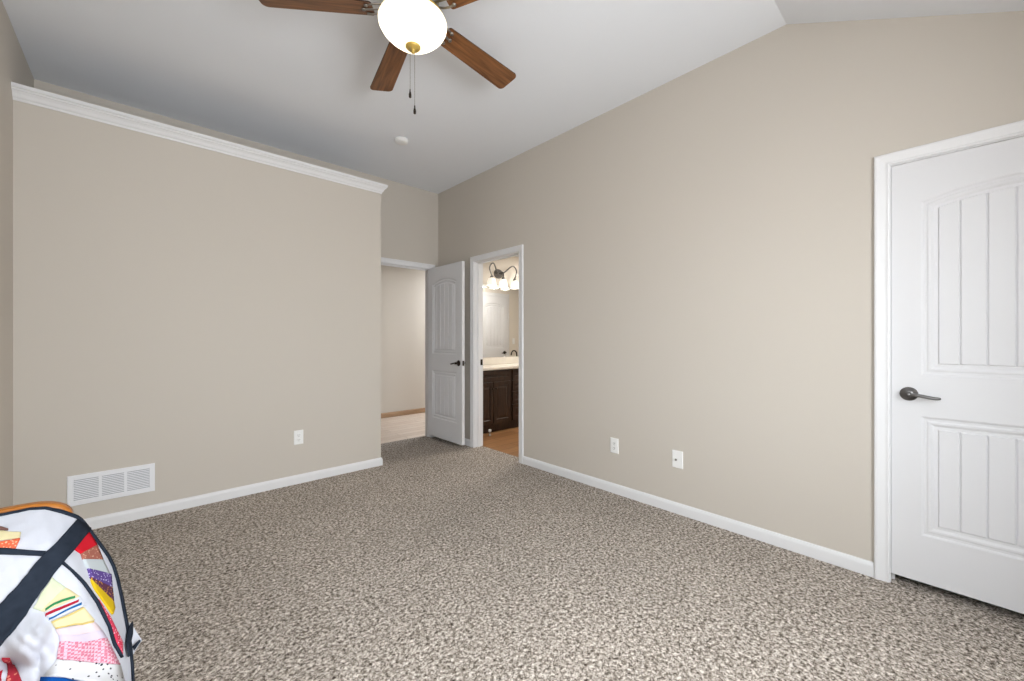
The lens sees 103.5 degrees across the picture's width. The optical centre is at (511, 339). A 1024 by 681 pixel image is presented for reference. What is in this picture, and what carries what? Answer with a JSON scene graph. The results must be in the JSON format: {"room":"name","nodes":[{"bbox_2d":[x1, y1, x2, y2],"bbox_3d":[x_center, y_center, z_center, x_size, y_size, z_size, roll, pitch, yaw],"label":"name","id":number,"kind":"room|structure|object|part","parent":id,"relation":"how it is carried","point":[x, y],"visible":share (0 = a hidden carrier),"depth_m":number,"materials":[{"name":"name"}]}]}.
{"room":"bedroom","nodes":[
{"label":"bedroom","id":0,"kind":"room"},
{"bbox_2d":[0,0,33,507],"bbox_3d":[-1.572,-0.363,0.823,0.115,3.126,5.271,0,0,-43],"label":"wall","id":1,"kind":"structure","parent":0,"point":[14,67],"depth_m":2.22,"materials":[{"name":"beige paint"}]},
{"bbox_2d":[13,100,380,518],"bbox_3d":[-2.284,-0.131,3.323,2.230,2.662,0.630,0,0,-43],"label":"wall","id":2,"kind":"structure","parent":0,"point":[186,310],"depth_m":2.85,"materials":[{"name":"beige paint"}]},
{"bbox_2d":[67,463,154,506],"bbox_3d":[-2.584,0.938,2.613,0.404,0.188,0.007,0,0,-43],"label":"air vent","id":3,"kind":"object","parent":2,"relation":"in","point":[87,488],"visible":1,"depth_m":2.60,"materials":[{"name":"white metal"}]},
{"bbox_2d":[11,82,387,193],"bbox_3d":[-2.250,-1.429,3.322,2.278,0.083,0.678,0,0,-43],"label":"crown molding","id":4,"kind":"structure","parent":2,"relation":"attached to","point":[22,93],"depth_m":2.80,"materials":[{"name":"white paint"}]},
{"bbox_2d":[84,457,382,529],"bbox_3d":[-2.270,1.163,3.327,2.229,0.074,0.643,0,0,-43],"label":"baseboard","id":5,"kind":"structure","parent":2,"relation":"attached to","point":[110,519],"depth_m":2.99,"materials":[{"name":"white paint"}]},
{"bbox_2d":[294,430,302,444],"bbox_3d":[-1.775,0.816,3.357,0.072,0.117,0.010,0,0,-43],"label":"wall outlet","id":6,"kind":"object","parent":2,"relation":"attached to","point":[298,434],"visible":1,"depth_m":3.35,"materials":[{"name":"white plastic"}]},
{"bbox_2d":[34,79,437,266],"bbox_3d":[-2.198,-0.363,3.909,3.381,3.126,0.115,0,0,-43],"label":"wall","id":7,"kind":"structure","parent":0,"point":[409,214],"depth_m":4.60,"materials":[{"name":"beige paint"}]},
{"bbox_2d":[381,257,434,436],"bbox_3d":[-1.303,0.142,4.724,0.854,2.116,0.138,0,0,-43],"label":"door frame","id":8,"kind":"structure","parent":7,"relation":"attached to","point":[384,261],"depth_m":4.96,"materials":[{"name":"white paint"}]},
{"bbox_2d":[428,261,465,444],"bbox_3d":[-0.768,0.151,4.658,0.150,2.009,0.715,0,0,-43],"label":"door","id":9,"kind":"structure","parent":7,"relation":"in","point":[446,283],"depth_m":4.61,"materials":[{"name":"white paint"}]},
{"bbox_2d":[381,265,424,417],"bbox_3d":[-1.583,-0.018,6.581,5.400,2.444,0.100,0,0,-43],"label":"wall","id":10,"kind":"structure","parent":0,"point":[402,289],"depth_m":6.37,"materials":[{"name":"beige paint"}]},
{"bbox_2d":[381,408,424,417],"bbox_3d":[-1.581,1.163,6.506,5.100,0.074,0.013,0,0,-43],"label":"baseboard","id":11,"kind":"structure","parent":10,"relation":"attached to","point":[419,410],"depth_m":6.36,"materials":[{"name":"brown wood"}]},
{"bbox_2d":[483,256,518,357],"bbox_3d":[0.378,-0.017,6.404,3.559,2.446,0.100,0,0,-43],"label":"wall","id":12,"kind":"structure","parent":0,"point":[503,265],"depth_m":5.90,"materials":[{"name":"beige paint"}]},
{"bbox_2d":[483,284,518,357],"bbox_3d":[-0.170,-0.255,5.824,1.850,1.036,0.009,0,0,-43],"label":"bathroom mirror","id":13,"kind":"object","parent":12,"relation":"attached to","point":[500,305],"visible":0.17,"depth_m":5.83,"materials":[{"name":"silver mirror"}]},
{"bbox_2d":[483,357,518,364],"bbox_3d":[-0.161,0.308,5.814,1.890,0.096,0.020,0,0,-43],"label":"backsplash","id":14,"kind":"structure","parent":12,"relation":"attached to","point":[498,360],"depth_m":5.80,"materials":[{"name":"beige stone"}]},
{"bbox_2d":[487,262,518,288],"bbox_3d":[-0.134,-0.904,5.741,0.574,0.330,0.180,0,0,-43],"label":"vanity light","id":15,"kind":"object","parent":12,"relation":"attached to","point":[498,273],"visible":0.98,"depth_m":5.71,"materials":[{"name":"white glass"}]},
{"bbox_3d":[-0.280,-0.795,5.579,0.140,0.113,0.140,0,0,-43],"label":"lamp shade","id":16,"kind":"part","parent":15,"relation":"part of","materials":[{"name":"white glass"}]},
{"bbox_3d":[-0.243,-0.960,5.651,0.051,0.219,0.251,0,0,27],"label":"arm","id":17,"kind":"part","parent":15,"relation":"part of","materials":[{"name":"grey metal"}]},
{"bbox_3d":[-0.187,-0.940,5.791,0.170,0.136,0.034,0,0,-43],"label":"plate","id":18,"kind":"part","parent":15,"relation":"part of","materials":[{"name":"grey metal"}]},
{"bbox_3d":[-0.124,-0.795,5.723,0.140,0.113,0.140,0,0,-43],"label":"lamp shade","id":19,"kind":"part","parent":15,"relation":"part of","materials":[{"name":"white glass"}]},
{"bbox_3d":[-0.039,-0.960,5.841,0.261,0.219,0.051,0,0,-23],"label":"arm","id":20,"kind":"part","parent":15,"relation":"part of","materials":[{"name":"grey metal"}]},
{"bbox_3d":[0.039,-0.795,5.874,0.140,0.113,0.140,0,0,-43],"label":"lamp shade","id":21,"kind":"part","parent":15,"relation":"part of","materials":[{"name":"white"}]},
{"bbox_2d":[2,0,1023,193],"bbox_3d":[-0.369,-1.491,2.011,3.266,0.870,5.156,0,0,-43],"label":"ceiling","id":22,"kind":"structure","parent":0,"point":[296,81],"depth_m":2.61,"materials":[{"name":"white paint"}]},
{"bbox_2d":[259,0,515,113],"bbox_3d":[-0.469,-1.470,2.077,1.364,0.673,1.428,0,0,-43],"label":"ceiling fan","id":23,"kind":"object","parent":22,"relation":"hanging from","point":[416,27],"visible":1,"depth_m":2.01,"materials":[{"name":"brown wood"}]},
{"bbox_3d":[-0.959,-1.645,1.972,0.540,0.006,0.146,0,12,-7],"label":"blade","id":24,"kind":"part","parent":23,"relation":"part of","materials":[{"name":"brown wood"}]},
{"bbox_3d":[-0.732,-1.645,2.432,0.146,0.006,0.540,-14,7,-29],"label":"blade","id":25,"kind":"part","parent":23,"relation":"part of","materials":[{"name":"brown wood"}]},
{"bbox_3d":[-0.498,-1.539,2.030,0.338,0.138,0.338,0,0,-43],"label":"lamp shade","id":26,"kind":"part","parent":23,"relation":"part of","materials":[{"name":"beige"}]},
{"bbox_3d":[-0.078,-1.645,1.832,0.540,0.006,0.146,0,-12,25],"label":"blade","id":27,"kind":"part","parent":23,"relation":"part of","materials":[{"name":"brown wood"}]},
{"bbox_3d":[-0.194,-1.645,2.382,0.146,0.006,0.540,-16,-10,40],"label":"blade","id":28,"kind":"part","parent":23,"relation":"part of","materials":[{"name":"brown wood"}]},
{"bbox_2d":[395,136,407,144],"bbox_3d":[-1.000,-1.789,3.649,0.120,0.034,0.120,0,0,-43],"label":"smoke detector","id":29,"kind":"object","parent":22,"relation":"attached to","point":[400,140],"visible":1,"depth_m":3.62,"materials":[{"name":"white plastic"}]},
{"bbox_2d":[93,412,1023,680],"bbox_3d":[0.370,1.250,3.845,7.040,0.100,7.050,0,0,-43],"label":"floor","id":30,"kind":"structure","parent":0,"point":[440,560],"depth_m":1.90,"materials":[{"name":"carpet"}]},
{"bbox_2d":[0,501,72,512],"bbox_3d":[-1.105,0.806,0.726,0.400,0.795,0.565,0,0,-43],"label":"wooden chair","id":31,"kind":"object","parent":30,"relation":"on","point":[59,505],"visible":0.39,"depth_m":1.01,"materials":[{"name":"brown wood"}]},
{"bbox_2d":[0,506,141,680],"bbox_3d":[-1.083,0.628,0.857,0.904,0.452,0.435,0,0,2],"label":"bag","id":32,"kind":"object","parent":31,"relation":"on","point":[63,613],"visible":1,"depth_m":0.91,"materials":[{"name":"multicoloured fabric"}]},
{"bbox_2d":[483,369,518,433],"bbox_3d":[-0.010,0.800,5.652,1.850,0.811,0.463,0,0,-43],"label":"vanity cabinet","id":33,"kind":"object","parent":30,"relation":"on","point":[500,387],"visible":0.24,"depth_m":5.26,"materials":[{"name":"brown wood"}]},
{"bbox_3d":[-0.356,0.815,5.074,0.298,0.530,0.020,0,0,-43],"label":"cabinet door","id":34,"kind":"part","parent":33,"relation":"part of","materials":[{"name":"brown wood"}]},
{"bbox_2d":[483,357,518,370],"bbox_3d":[-0.013,0.328,5.654,1.890,0.135,0.457,0,0,-43],"label":"countertop","id":35,"kind":"structure","parent":33,"relation":"on","point":[498,363],"depth_m":5.67,"materials":[{"name":"beige stone"}]},
{"bbox_3d":[-0.130,0.815,5.282,0.297,0.530,0.020,0,0,-43],"label":"cabinet door","id":36,"kind":"part","parent":33,"relation":"part of","materials":[{"name":"brown wood"}]},
{"bbox_3d":[0.148,0.475,5.539,0.390,0.130,0.020,0,0,-43],"label":"drawer","id":37,"kind":"part","parent":33,"relation":"part of","materials":[{"name":"brown wood"}]},
{"bbox_3d":[0.148,0.620,5.539,0.390,0.140,0.020,0,0,-43],"label":"drawer","id":38,"kind":"part","parent":33,"relation":"part of","materials":[{"name":"brown wood"}]},
{"bbox_3d":[0.148,0.782,5.539,0.390,0.165,0.020,0,0,-43],"label":"drawer","id":39,"kind":"part","parent":33,"relation":"part of","materials":[{"name":"brown wood"}]},
{"bbox_3d":[0.148,0.978,5.539,0.390,0.205,0.020,0,0,-43],"label":"drawer","id":40,"kind":"part","parent":33,"relation":"part of","materials":[{"name":"brown wood"}]},
{"bbox_2d":[438,11,1023,561],"bbox_3d":[0.874,-0.363,3.158,0.115,3.126,5.386,0,0,-43],"label":"wall","id":41,"kind":"structure","parent":0,"point":[699,248],"depth_m":2.50,"materials":[{"name":"beige paint"}]},
{"bbox_2d":[465,438,469,445],"bbox_3d":[-0.685,1.163,4.753,0.013,0.074,0.657,0,0,-43],"label":"baseboard","id":42,"kind":"structure","parent":41,"relation":"attached to","point":[467,441],"depth_m":4.54,"materials":[{"name":"white paint"}]},
{"bbox_2d":[470,244,523,463],"bbox_3d":[-0.136,0.142,4.240,0.138,2.116,0.839,0,0,-43],"label":"door frame","id":43,"kind":"structure","parent":41,"relation":"attached to","point":[476,262],"depth_m":4.48,"materials":[{"name":"white paint"}]},
{"bbox_2d":[610,437,618,453],"bbox_3d":[0.798,0.830,3.147,0.010,0.117,0.072,0,0,-43],"label":"wall outlet","id":44,"kind":"object","parent":41,"relation":"attached to","point":[614,442],"visible":1,"depth_m":3.14,"materials":[{"name":"white plastic"}]},
{"bbox_2d":[612,441,615,449],"bbox_3d":[0.796,0.830,3.146,0.002,0.068,0.033,0,0,-43],"label":"receptacle","id":45,"kind":"object","parent":44,"relation":"attached to","point":[613,442],"depth_m":3.15,"materials":[{"name":"white plastic"}]},
{"bbox_2d":[672,450,682,468],"bbox_3d":[1.137,0.827,2.776,0.017,0.119,0.074,0,0,-43],"label":"cable plate","id":46,"kind":"object","parent":41,"relation":"attached to","point":[677,456],"visible":1,"depth_m":2.78,"materials":[{"name":"white plastic"}]},
{"bbox_2d":[523,456,873,577],"bbox_3d":[0.966,1.163,2.963,0.013,0.074,2.531,0,0,-43],"label":"baseboard","id":47,"kind":"structure","parent":41,"relation":"attached to","point":[856,564],"depth_m":2.54,"materials":[{"name":"white paint"}]},
{"bbox_2d":[874,120,1023,582],"bbox_3d":[2.172,0.142,1.739,0.138,2.116,0.902,0,0,-43],"label":"door frame","id":48,"kind":"structure","parent":41,"relation":"attached to","point":[883,164],"depth_m":2.00,"materials":[{"name":"white paint"}]},
{"bbox_2d":[891,136,1023,613],"bbox_3d":[2.152,0.151,1.721,0.150,2.009,0.777,0,0,-43],"label":"door","id":49,"kind":"structure","parent":41,"relation":"in","point":[957,218],"depth_m":1.83,"materials":[{"name":"white paint"}]},
{"bbox_3d":[1.924,0.265,1.891,0.046,0.030,0.120,0,0,-43],"label":"lever","id":50,"kind":"part","parent":49,"relation":"part of","materials":[{"name":"grey metal"}]},
{"bbox_2d":[895,574,1023,614],"bbox_3d":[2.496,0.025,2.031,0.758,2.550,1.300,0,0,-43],"label":"floor","id":51,"kind":"structure","parent":0,"point":[895,574],"depth_m":1.90,"materials":[{"name":"grey carpet"}]}
]}

